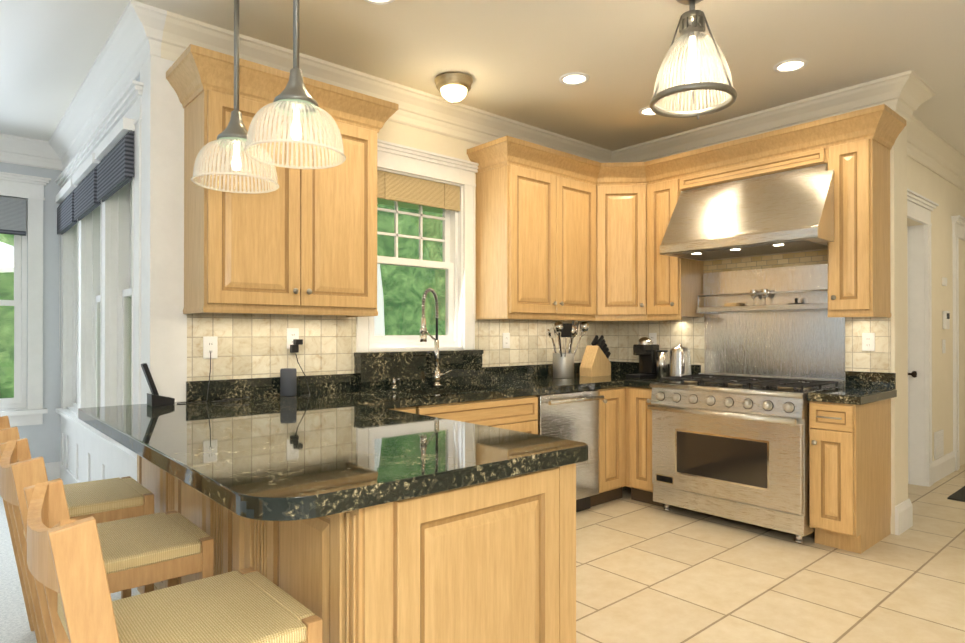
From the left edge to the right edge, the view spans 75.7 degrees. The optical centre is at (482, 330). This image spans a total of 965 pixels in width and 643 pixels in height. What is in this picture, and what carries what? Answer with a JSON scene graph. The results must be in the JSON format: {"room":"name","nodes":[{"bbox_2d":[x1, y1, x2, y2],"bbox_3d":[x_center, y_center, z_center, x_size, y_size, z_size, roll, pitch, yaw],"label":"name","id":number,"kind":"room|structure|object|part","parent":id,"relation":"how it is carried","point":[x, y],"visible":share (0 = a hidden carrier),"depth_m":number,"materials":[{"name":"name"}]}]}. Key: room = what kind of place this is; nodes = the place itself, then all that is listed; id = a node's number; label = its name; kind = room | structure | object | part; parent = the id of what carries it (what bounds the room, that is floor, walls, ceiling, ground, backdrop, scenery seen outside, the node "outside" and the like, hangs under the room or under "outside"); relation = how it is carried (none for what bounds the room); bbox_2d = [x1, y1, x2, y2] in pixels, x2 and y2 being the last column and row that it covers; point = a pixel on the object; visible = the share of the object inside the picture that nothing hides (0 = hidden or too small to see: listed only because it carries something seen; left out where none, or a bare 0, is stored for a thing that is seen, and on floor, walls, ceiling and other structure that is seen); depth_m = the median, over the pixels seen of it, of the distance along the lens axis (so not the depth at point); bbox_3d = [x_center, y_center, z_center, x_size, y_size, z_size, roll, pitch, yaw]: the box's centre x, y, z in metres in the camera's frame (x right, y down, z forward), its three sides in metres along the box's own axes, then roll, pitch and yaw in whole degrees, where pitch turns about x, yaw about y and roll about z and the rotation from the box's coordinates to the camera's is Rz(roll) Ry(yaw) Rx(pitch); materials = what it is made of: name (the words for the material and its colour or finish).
{"room":"kitchen","nodes":[
{"label":"kitchen","id":0,"kind":"room"},
{"bbox_2d":[0,162,61,462],"bbox_3d":[-5.204,-0.141,3.851,4.740,2.800,0.200,0,0,-41],"label":"wall","id":1,"kind":"structure","parent":0,"point":[43,439],"depth_m":5.14,"materials":[{"name":"paint"}]},
{"bbox_2d":[0,172,50,426],"bbox_3d":[-4.930,-0.248,4.008,3.520,2.015,0.205,0,0,-41],"label":"sunroom window","id":2,"kind":"structure","parent":1,"relation":"in","point":[18,302],"depth_m":5.05,"materials":[{"name":"paint"}]},
{"bbox_2d":[0,197,25,235],"bbox_3d":[-4.036,-0.923,4.766,0.860,0.290,0.039,0,0,-41],"label":"window shade","id":3,"kind":"object","parent":2,"relation":"attached to","point":[12,216],"visible":0.9,"depth_m":4.98,"materials":[{"name":"grey fabric"}]},
{"bbox_2d":[0,133,59,169],"bbox_3d":[-5.176,-1.444,3.664,4.550,0.195,0.125,0,0,-41],"label":"crown molding","id":4,"kind":"structure","parent":1,"relation":"attached to","point":[18,150],"depth_m":4.98,"materials":[{"name":"paint"}]},
{"bbox_2d":[45,461,60,480],"bbox_3d":[-5.218,1.171,3.687,4.530,0.175,0.020,0,0,-41],"label":"baseboard","id":5,"kind":"structure","parent":1,"relation":"attached to","point":[52,468],"depth_m":5.14,"materials":[{"name":"paint"}]},
{"bbox_2d":[60,248,60,459],"bbox_3d":[-2.561,-0.140,4.280,0.200,2.800,2.640,0,0,-41],"label":"wall","id":6,"kind":"structure","parent":0,"point":[60,248],"depth_m":5.19,"materials":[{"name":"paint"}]},
{"bbox_2d":[48,19,145,170],"bbox_3d":[-2.574,-1.443,4.055,0.125,0.195,2.700,0,0,-41],"label":"crown molding","id":7,"kind":"structure","parent":6,"relation":"attached to","point":[111,73],"depth_m":3.89,"materials":[{"name":"paint"}]},
{"bbox_2d":[55,80,143,484],"bbox_3d":[-2.549,0.003,4.171,0.205,2.515,2.880,0,0,-41],"label":"sunroom window","id":8,"kind":"structure","parent":6,"relation":"in","point":[124,358],"depth_m":3.86,"materials":[{"name":"paint"}]},
{"bbox_2d":[55,178,78,350],"bbox_3d":[-3.219,-0.472,4.822,0.075,1.270,0.770,0,0,-41],"label":"window shade","id":9,"kind":"object","parent":8,"relation":"attached to","point":[64,199],"visible":0.77,"depth_m":4.76,"materials":[{"name":"fabric"}]},
{"bbox_2d":[73,224,76,408],"bbox_3d":[-3.126,-0.227,4.902,0.090,1.700,0.700,0,0,-41],"label":"sunroom window","id":10,"kind":"structure","parent":8,"relation":"attached to","point":[75,316],"depth_m":5.11,"materials":[{"name":"paint"}]},
{"bbox_2d":[72,153,100,353],"bbox_3d":[-2.658,-0.475,4.183,0.075,1.270,0.770,0,0,-41],"label":"window shade","id":11,"kind":"object","parent":8,"relation":"attached to","point":[84,179],"visible":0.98,"depth_m":4.13,"materials":[{"name":"fabric"}]},
{"bbox_2d":[92,205,99,406],"bbox_3d":[-2.566,-0.230,4.263,0.090,1.700,0.700,0,0,-41],"label":"window mullion","id":12,"kind":"structure","parent":8,"relation":"attached to","point":[95,307],"depth_m":4.48,"materials":[{"name":"paint"}]},
{"bbox_2d":[95,117,134,356],"bbox_3d":[-2.097,-0.477,3.544,0.075,1.270,0.770,0,0,-41],"label":"window shade","id":13,"kind":"object","parent":8,"relation":"attached to","point":[114,152],"visible":0.96,"depth_m":3.43,"materials":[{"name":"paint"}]},
{"bbox_2d":[140,55,186,403],"bbox_3d":[-1.636,-0.049,3.180,0.170,2.610,0.214,0,0,-41],"label":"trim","id":14,"kind":"structure","parent":6,"relation":"attached to","point":[163,337],"depth_m":3.10,"materials":[{"name":"paint"}]},
{"bbox_2d":[0,496,139,642],"bbox_3d":[-2.143,1.294,0.045,4.750,0.100,9.950,0,0,-41],"label":"floor","id":15,"kind":"structure","parent":0,"point":[14,625],"depth_m":2.93,"materials":[{"name":"white carpet"}]},
{"bbox_2d":[0,416,153,642],"bbox_3d":[-1.679,0.804,2.523,0.534,0.911,0.438,0,0,-41],"label":"bar stool","id":16,"kind":"object","parent":15,"relation":"on","point":[107,500],"visible":0.46,"depth_m":2.49,"materials":[{"name":"beige fabric"}]},
{"bbox_2d":[0,438,213,642],"bbox_3d":[-1.198,0.801,1.974,0.534,0.911,0.438,0,0,-41],"label":"bar stool","id":17,"kind":"object","parent":15,"relation":"on","point":[169,548],"visible":0.65,"depth_m":1.92,"materials":[{"name":"brown wood"}]},
{"bbox_2d":[24,478,321,642],"bbox_3d":[-0.706,0.799,1.414,0.534,0.911,0.438,0,0,-41],"label":"bar stool","id":18,"kind":"object","parent":15,"relation":"on","point":[66,564],"visible":1,"depth_m":1.38,"materials":[{"name":"brown wood"}]},
{"bbox_2d":[136,76,478,351],"bbox_3d":[-0.220,-0.139,4.432,3.920,2.800,0.200,0,0,-41],"label":"wall","id":19,"kind":"structure","parent":0,"point":[393,132],"depth_m":4.18,"materials":[{"name":"paint"}]},
{"bbox_2d":[187,313,355,380],"bbox_3d":[-1.144,0.117,3.482,0.980,0.480,0.008,0,0,-41],"label":"tile backsplash","id":20,"kind":"structure","parent":19,"relation":"attached to","point":[252,345],"depth_m":3.43,"materials":[{"name":"tile"}]},
{"bbox_2d":[177,351,210,403],"bbox_3d":[-1.421,0.230,3.115,0.074,0.249,0.220,0,0,22],"label":"power cord","id":21,"kind":"object","parent":20,"relation":"attached to","point":[210,351],"depth_m":3.15,"materials":[{"name":"black plastic"}]},
{"bbox_2d":[203,336,217,358],"bbox_3d":[-1.416,0.086,3.232,0.072,0.116,0.008,0,0,-41],"label":"electrical outlet plate","id":22,"kind":"object","parent":20,"relation":"attached to","point":[210,343],"visible":1,"depth_m":3.23,"materials":[{"name":"white plastic"}]},
{"bbox_2d":[287,328,302,352],"bbox_3d":[-1.063,0.053,3.514,0.076,0.138,0.050,0,0,-41],"label":"electrical outlet plate","id":23,"kind":"object","parent":20,"relation":"attached to","point":[294,341],"visible":1,"depth_m":3.51,"materials":[{"name":"white plastic"}]},
{"bbox_2d":[295,354,309,395],"bbox_3d":[-0.994,0.241,3.470,0.072,0.229,0.118,0,0,-32],"label":"power cord","id":24,"kind":"object","parent":20,"relation":"attached to","point":[295,354],"depth_m":3.50,"materials":[{"name":"black plastic"}]},
{"bbox_2d":[166,44,398,316],"bbox_3d":[-1.031,-0.687,3.311,1.112,1.203,0.414,0,0,-41],"label":"upper cabinet","id":25,"kind":"object","parent":19,"relation":"attached to","point":[301,242],"visible":0.94,"depth_m":3.13,"materials":[{"name":"brown wood"}]},
{"bbox_2d":[120,0,611,162],"bbox_3d":[-0.262,-1.442,4.184,3.775,0.195,0.125,0,0,-41],"label":"crown molding","id":26,"kind":"structure","parent":19,"relation":"attached to","point":[141,33],"depth_m":3.65,"materials":[{"name":"paint"}]},
{"bbox_2d":[356,139,478,351],"bbox_3d":[-0.449,-0.527,4.149,1.040,1.316,0.205,0,0,-41],"label":"kitchen window","id":27,"kind":"structure","parent":19,"relation":"in","point":[449,218],"depth_m":4.29,"materials":[{"name":"paint"}]},
{"bbox_2d":[377,170,459,273],"bbox_3d":[-0.438,-0.679,4.136,0.730,0.677,0.031,0,0,-41],"label":"window shade","id":28,"kind":"object","parent":27,"relation":"attached to","point":[405,189],"visible":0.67,"depth_m":4.13,"materials":[{"name":"beige fabric"}]},
{"bbox_2d":[475,140,598,319],"bbox_3d":[0.421,-0.696,4.628,0.916,1.174,0.349,0,0,-41],"label":"upper cabinet","id":29,"kind":"object","parent":19,"relation":"attached to","point":[560,235],"depth_m":4.39,"materials":[{"name":"brown wood"}]},
{"bbox_2d":[473,314,610,366],"bbox_3d":[0.518,0.123,4.939,1.560,0.480,0.008,0,0,-41],"label":"tile backsplash","id":30,"kind":"structure","parent":19,"relation":"attached to","point":[530,344],"depth_m":4.78,"materials":[{"name":"tile"}]},
{"bbox_2d":[503,333,509,347],"bbox_3d":[0.178,0.072,4.630,0.072,0.116,0.008,0,0,-41],"label":"electrical outlet plate","id":31,"kind":"object","parent":30,"relation":"attached to","point":[506,340],"visible":1,"depth_m":4.63,"materials":[{"name":"white plastic"}]},
{"bbox_2d":[643,156,674,319],"bbox_3d":[1.486,-0.695,4.784,0.349,1.174,0.278,0,0,-41],"label":"upper cabinet","id":32,"kind":"object","parent":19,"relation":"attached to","point":[658,175],"depth_m":4.70,"materials":[{"name":"brown wood"}]},
{"bbox_2d":[611,250,890,385],"bbox_3d":[1.822,-0.113,4.660,0.008,0.950,2.149,0,0,-41],"label":"tile backsplash","id":33,"kind":"structure","parent":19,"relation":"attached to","point":[688,332],"depth_m":4.57,"materials":[{"name":"tile"}]},
{"bbox_2d":[649,333,656,343],"bbox_3d":[1.404,0.074,5.123,0.008,0.116,0.072,0,0,-41],"label":"electrical outlet plate","id":34,"kind":"object","parent":33,"relation":"attached to","point":[653,337],"visible":0.58,"depth_m":5.11,"materials":[{"name":"white plastic"}]},
{"bbox_2d":[862,333,874,350],"bbox_3d":[2.446,0.069,3.936,0.008,0.116,0.072,0,0,-41],"label":"electrical outlet plate","id":35,"kind":"object","parent":33,"relation":"attached to","point":[868,341],"visible":1,"depth_m":3.93,"materials":[{"name":"white plastic"}]},
{"bbox_2d":[0,0,964,213],"bbox_3d":[0.544,-1.597,2.414,11.900,0.100,9.950,0,0,-41],"label":"ceiling","id":36,"kind":"structure","parent":0,"point":[515,60],"depth_m":3.39,"materials":[{"name":"paint"}]},
{"bbox_2d":[191,0,279,193],"bbox_3d":[-1.040,-1.082,2.625,0.348,0.928,0.348,0,0,-41],"label":"pendant light","id":37,"kind":"object","parent":36,"relation":"hanging from","point":[232,136],"visible":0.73,"depth_m":2.60,"materials":[{"name":"clear glass"}]},
{"bbox_2d":[244,0,345,168],"bbox_3d":[-0.663,-1.084,2.211,0.348,0.928,0.348,0,0,-41],"label":"pendant light","id":38,"kind":"object","parent":36,"relation":"hanging from","point":[295,101],"visible":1,"depth_m":2.19,"materials":[{"name":"clear glass"}]},
{"bbox_2d":[364,0,394,4],"bbox_3d":[-0.480,-1.541,2.838,0.184,0.008,0.184,0,0,-41],"label":"recessed light","id":39,"kind":"object","parent":36,"relation":"in","point":[380,2],"visible":1,"depth_m":2.90,"materials":[{"name":"glass"}]},
{"bbox_2d":[435,72,472,101],"bbox_3d":[-0.176,-1.471,3.810,0.235,0.140,0.235,0,0,-41],"label":"flush-mount ceiling light","id":40,"kind":"object","parent":36,"relation":"attached to","point":[453,86],"visible":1,"depth_m":3.74,"materials":[{"name":"white glass"}]},
{"bbox_2d":[559,72,588,84],"bbox_3d":[0.560,-1.537,3.791,0.184,0.008,0.184,0,0,-41],"label":"recessed light","id":41,"kind":"object","parent":36,"relation":"in","point":[575,78],"visible":1,"depth_m":3.79,"materials":[{"name":"glass"}]},
{"bbox_2d":[638,106,665,115],"bbox_3d":[1.184,-1.535,4.338,0.184,0.008,0.184,0,0,-41],"label":"recessed light","id":42,"kind":"object","parent":36,"relation":"in","point":[645,111],"visible":0.44,"depth_m":4.35,"materials":[{"name":"paint"}]},
{"bbox_2d":[649,0,736,118],"bbox_3d":[0.958,-1.260,2.835,0.380,0.570,0.380,0,0,-41],"label":"ceiling fixture","id":43,"kind":"object","parent":36,"relation":"hanging from","point":[692,20],"visible":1,"depth_m":2.79,"materials":[{"name":"clear glass"}]},
{"bbox_2d":[773,58,807,72],"bbox_3d":[1.788,-1.538,3.604,0.184,0.008,0.184,0,0,-41],"label":"recessed light","id":44,"kind":"object","parent":36,"relation":"in","point":[790,65],"visible":1,"depth_m":3.60,"materials":[{"name":"paint"}]},
{"bbox_2d":[576,464,964,642],"bbox_3d":[3.269,1.305,2.897,7.150,0.100,7.100,0,0,-41],"label":"floor","id":45,"kind":"structure","parent":0,"point":[647,573],"depth_m":3.12,"materials":[{"name":"beige tile"}]},
{"bbox_2d":[137,454,168,593],"bbox_3d":[-1.155,0.831,3.014,0.792,0.848,0.687,0,0,-41],"label":"base cabinet","id":46,"kind":"object","parent":45,"relation":"on","point":[150,476],"depth_m":2.74,"materials":[{"name":"brown wood"}]},
{"bbox_2d":[169,474,204,584],"bbox_3d":[-0.771,0.829,2.576,0.792,0.848,0.562,0,0,-41],"label":"base cabinet","id":47,"kind":"object","parent":45,"relation":"on","point":[187,501],"depth_m":2.40,"materials":[{"name":"brown wood"}]},
{"bbox_2d":[205,496,260,575],"bbox_3d":[-0.484,0.828,2.249,0.792,0.848,0.527,0,0,-41],"label":"base cabinet","id":48,"kind":"object","parent":45,"relation":"on","point":[237,539],"depth_m":2.06,"materials":[{"name":"brown wood"}]},
{"bbox_2d":[390,406,425,415],"bbox_3d":[-0.713,0.833,3.441,0.458,0.848,0.628,0,0,-41],"label":"base cabinet","id":49,"kind":"object","parent":45,"relation":"on","point":[421,410],"depth_m":3.35,"materials":[{"name":"brown wood"}]},
{"bbox_2d":[78,350,629,432],"bbox_3d":[-0.157,0.362,3.916,3.957,0.462,0.649,0,0,-41],"label":"countertop","id":50,"kind":"structure","parent":49,"relation":"on","point":[371,379],"depth_m":3.77,"materials":[{"name":"stone"}]},
{"bbox_2d":[141,363,174,405],"bbox_3d":[-1.560,0.254,2.975,0.133,0.202,0.090,0,0,-41],"label":"cordless phone","id":51,"kind":"object","parent":50,"relation":"on","point":[154,398],"visible":1,"depth_m":2.94,"materials":[{"name":"black plastic"}]},
{"bbox_2d":[280,368,296,395],"bbox_3d":[-1.072,0.282,3.430,0.086,0.148,0.086,0,0,-41],"label":"smart speaker","id":52,"kind":"object","parent":50,"relation":"on","point":[288,381],"visible":1,"depth_m":3.39},
{"bbox_2d":[391,377,400,388],"bbox_3d":[-0.529,0.322,3.812,0.040,0.072,0.090,0,0,-41],"label":"soap dispenser","id":53,"kind":"object","parent":50,"relation":"on","point":[394,379],"visible":0.98,"depth_m":3.82,"materials":[{"name":"silver metal"}]},
{"bbox_2d":[420,288,451,385],"bbox_3d":[-0.298,0.043,3.991,0.322,0.632,0.147,0,0,-41],"label":"faucet","id":54,"kind":"object","parent":50,"relation":"on","point":[437,374],"visible":0.98,"depth_m":4.03,"materials":[{"name":"silver metal"}]},
{"bbox_2d":[546,320,588,377],"bbox_3d":[0.646,0.129,4.782,0.355,0.464,0.256,0,0,-41],"label":"utensil crock","id":55,"kind":"object","parent":50,"relation":"on","point":[563,365],"visible":1,"depth_m":4.74,"materials":[{"name":"silver metal"}]},
{"bbox_2d":[580,335,610,376],"bbox_3d":[0.926,0.198,5.037,0.283,0.328,0.120,0,0,-41],"label":"knife block","id":56,"kind":"object","parent":50,"relation":"on","point":[595,362],"visible":1,"depth_m":4.98,"materials":[{"name":"brown wood"}]},
{"bbox_2d":[261,463,575,642],"bbox_3d":[-0.160,0.827,1.880,0.792,0.848,0.533,0,0,-41],"label":"base cabinet","id":57,"kind":"object","parent":45,"relation":"on","point":[494,561],"depth_m":1.63,"materials":[{"name":"brown wood"}]},
{"bbox_2d":[102,398,587,520],"bbox_3d":[-0.541,0.377,2.150,1.051,0.050,1.498,0,0,-41],"label":"countertop","id":58,"kind":"structure","parent":57,"relation":"on","point":[331,444],"depth_m":1.81,"materials":[{"name":"stone"}]},
{"bbox_2d":[537,390,603,511],"bbox_3d":[0.411,0.837,4.374,0.593,0.847,0.694,0,0,-41],"label":"dishwasher","id":59,"kind":"object","parent":45,"relation":"on","point":[573,416],"visible":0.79,"depth_m":4.22,"materials":[{"name":"silver metal"}]},
{"bbox_2d":[530,387,625,506],"bbox_3d":[0.722,0.838,4.700,0.290,0.848,0.628,0,0,-41],"label":"base cabinet","id":60,"kind":"object","parent":45,"relation":"on","point":[612,409],"depth_m":4.47,"materials":[{"name":"brown wood"}]},
{"bbox_2d":[626,387,663,506],"bbox_3d":[1.359,0.838,4.686,0.661,0.849,0.271,0,0,-41],"label":"base cabinet","id":61,"kind":"object","parent":45,"relation":"on","point":[639,447],"visible":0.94,"depth_m":4.51,"materials":[{"name":"brown wood"}]},
{"bbox_2d":[630,362,700,388],"bbox_3d":[1.380,0.337,4.679,0.639,0.150,0.231,0,0,-41],"label":"countertop","id":62,"kind":"structure","parent":61,"relation":"on","point":[645,382],"depth_m":4.73,"materials":[{"name":"stone"}]},
{"bbox_2d":[626,337,667,377],"bbox_3d":[1.302,0.204,4.871,0.270,0.315,0.235,0,0,-41],"label":"coffee machine","id":63,"kind":"object","parent":62,"relation":"on","point":[653,360],"visible":1,"depth_m":4.88,"materials":[{"name":"black plastic"}]},
{"bbox_2d":[668,344,691,378],"bbox_3d":[1.498,0.230,4.712,0.198,0.262,0.186,0,0,-41],"label":"kettle","id":64,"kind":"object","parent":62,"relation":"on","point":[680,361],"visible":0.85,"depth_m":4.66,"materials":[{"name":"silver metal"}]},
{"bbox_2d":[647,373,843,543],"bbox_3d":[1.733,0.790,4.156,0.732,0.940,1.009,0,0,-41],"label":"range","id":65,"kind":"object","parent":45,"relation":"on","point":[732,447],"visible":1,"depth_m":3.91,"materials":[{"name":"silver metal"}]},
{"bbox_2d":[696,264,844,381],"bbox_3d":[1.976,-0.057,4.357,0.156,0.775,0.984,0,0,-41],"label":"backsplash","id":66,"kind":"structure","parent":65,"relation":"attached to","point":[774,336],"depth_m":4.37,"materials":[{"name":"silver metal"}]},
{"bbox_3d":[1.974,-0.235,4.364,0.110,0.115,0.555,0,0,-41],"label":"shelf items","id":67,"kind":"part","parent":66,"relation":"part of"},
{"bbox_2d":[809,398,890,553],"bbox_3d":[2.203,0.834,3.725,0.661,0.849,0.248,0,0,-41],"label":"base cabinet","id":68,"kind":"object","parent":45,"relation":"on","point":[849,477],"visible":1,"depth_m":3.56,"materials":[{"name":"brown wood"}]},
{"bbox_2d":[807,371,896,404],"bbox_3d":[2.223,0.333,3.723,0.633,0.150,0.280,0,0,-41],"label":"countertop","id":69,"kind":"structure","parent":68,"relation":"on","point":[861,388],"depth_m":3.74,"materials":[{"name":"stone"}]},
{"bbox_2d":[947,486,964,501],"bbox_3d":[3.981,1.256,4.739,0.850,0.012,0.530,0,0,-41],"label":"floor mat","id":70,"kind":"object","parent":45,"relation":"on","point":[959,495],"visible":1,"depth_m":4.70,"materials":[{"name":"black fabric"}]},
{"bbox_2d":[890,123,911,534],"bbox_3d":[2.649,-0.141,3.929,0.270,2.800,0.002,0,0,-41],"label":"wall","id":71,"kind":"structure","parent":0,"point":[906,174],"depth_m":3.91,"materials":[{"name":"paint"}]},
{"bbox_2d":[660,164,833,260],"bbox_3d":[1.827,-0.782,4.198,0.607,0.496,1.049,0,0,-41],"label":"range hood","id":72,"kind":"object","parent":71,"relation":"attached to","point":[790,211],"visible":0.98,"depth_m":4.02,"materials":[{"name":"silver metal"}]},
{"bbox_2d":[675,120,822,319],"bbox_3d":[1.909,-0.697,4.302,0.349,1.174,1.005,0,0,-41],"label":"upper cabinet","id":73,"kind":"object","parent":71,"relation":"attached to","point":[801,146],"depth_m":4.24,"materials":[{"name":"brown wood"}]},
{"bbox_2d":[612,70,923,162],"bbox_3d":[1.870,-1.441,4.521,0.125,0.195,2.160,0,0,-41],"label":"crown molding","id":74,"kind":"structure","parent":71,"relation":"attached to","point":[902,92],"depth_m":4.23,"materials":[{"name":"paint"}]},
{"bbox_2d":[823,108,890,315],"bbox_3d":[2.317,-0.699,3.837,0.349,1.174,0.233,0,0,-41],"label":"upper cabinet","id":75,"kind":"object","parent":71,"relation":"attached to","point":[856,145],"depth_m":3.71,"materials":[{"name":"brown wood"}]},
{"bbox_2d":[895,499,912,535],"bbox_3d":[2.663,1.171,3.923,0.290,0.175,0.020,0,0,-41],"label":"baseboard","id":76,"kind":"structure","parent":71,"relation":"attached to","point":[904,510],"depth_m":3.90,"materials":[{"name":"paint"}]},
{"bbox_2d":[901,82,935,131],"bbox_3d":[2.736,-1.443,3.944,0.375,0.195,0.150,0,0,-41],"label":"crown molding","id":77,"kind":"structure","parent":71,"relation":"attached to","point":[913,124],"depth_m":4.01,"materials":[{"name":"paint"}]},
{"bbox_2d":[844,159,964,511],"bbox_3d":[3.695,-0.136,5.238,3.030,2.800,0.150,0,0,-41],"label":"wall","id":78,"kind":"structure","parent":0,"point":[950,198],"depth_m":5.46,"materials":[{"name":"paint"}]},
{"bbox_2d":[907,227,916,482],"bbox_3d":[3.259,0.196,4.878,0.728,2.110,0.113,0,0,-41],"label":"hall door","id":79,"kind":"structure","parent":78,"relation":"in","point":[913,374],"depth_m":5.12,"materials":[{"name":"paint"}]},
{"bbox_2d":[907,188,964,486],"bbox_3d":[3.878,0.112,5.355,2.600,2.305,0.215,0,0,-41],"label":"door frame","id":80,"kind":"structure","parent":78,"relation":"attached to","point":[920,208],"depth_m":5.09,"materials":[{"name":"paint"}]},
{"bbox_2d":[907,128,964,191],"bbox_3d":[3.789,-1.439,5.136,3.030,0.195,0.135,0,0,-41],"label":"crown molding","id":81,"kind":"structure","parent":78,"relation":"attached to","point":[927,148],"depth_m":5.10,"materials":[{"name":"paint"}]},
{"bbox_2d":[934,429,943,458],"bbox_3d":[3.904,0.967,5.306,0.260,0.225,0.015,0,0,-41],"label":"air vent","id":82,"kind":"object","parent":78,"relation":"in","point":[938,443],"visible":1,"depth_m":5.28,"materials":[{"name":"white plastic"}]},
{"bbox_2d":[932,451,954,483],"bbox_3d":[3.978,1.177,5.368,0.785,0.175,0.020,0,0,-41],"label":"baseboard","id":83,"kind":"structure","parent":78,"relation":"attached to","point":[943,466],"depth_m":5.36,"materials":[{"name":"paint"}]},
{"bbox_2d":[942,339,945,352],"bbox_3d":[4.039,0.135,5.429,0.080,0.120,0.013,0,0,-41],"label":"light switch","id":84,"kind":"object","parent":78,"relation":"attached to","point":[943,341],"depth_m":5.42,"materials":[{"name":"white plastic"}]},
{"bbox_2d":[942,277,946,285],"bbox_3d":[4.038,-0.430,5.425,0.090,0.070,0.021,0,0,-41],"label":"light switch","id":85,"kind":"object","parent":78,"relation":"attached to","point":[944,280],"depth_m":5.40,"materials":[{"name":"white plastic"}]},
{"bbox_2d":[943,311,949,328],"bbox_3d":[4.067,-0.095,5.444,0.120,0.160,0.029,0,0,-41],"label":"light switch","id":86,"kind":"object","parent":78,"relation":"attached to","point":[946,319],"depth_m":5.41,"materials":[{"name":"white plastic"}]},
{"label":"outside","id":87,"kind":"structure","parent":0,"visible":0},
{"bbox_2d":[0,204,444,397],"bbox_3d":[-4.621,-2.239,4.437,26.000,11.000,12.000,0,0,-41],"label":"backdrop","id":88,"kind":"structure","parent":87,"point":[5,333],"depth_m":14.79,"materials":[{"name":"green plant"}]},
{"label":"lawn","id":89,"kind":"structure","parent":87,"visible":0},
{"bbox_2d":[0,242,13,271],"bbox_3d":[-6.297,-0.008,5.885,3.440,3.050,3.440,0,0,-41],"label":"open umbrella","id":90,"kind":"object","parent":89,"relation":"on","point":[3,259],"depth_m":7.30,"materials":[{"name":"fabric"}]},
{"bbox_2d":[374,264,384,334],"bbox_3d":[-1.341,0.223,7.437,0.338,2.600,0.338,0,0,-41],"label":"closed umbrella","id":91,"kind":"object","parent":89,"relation":"on","point":[380,303],"depth_m":7.36,"materials":[{"name":"fabric"}]}
]}

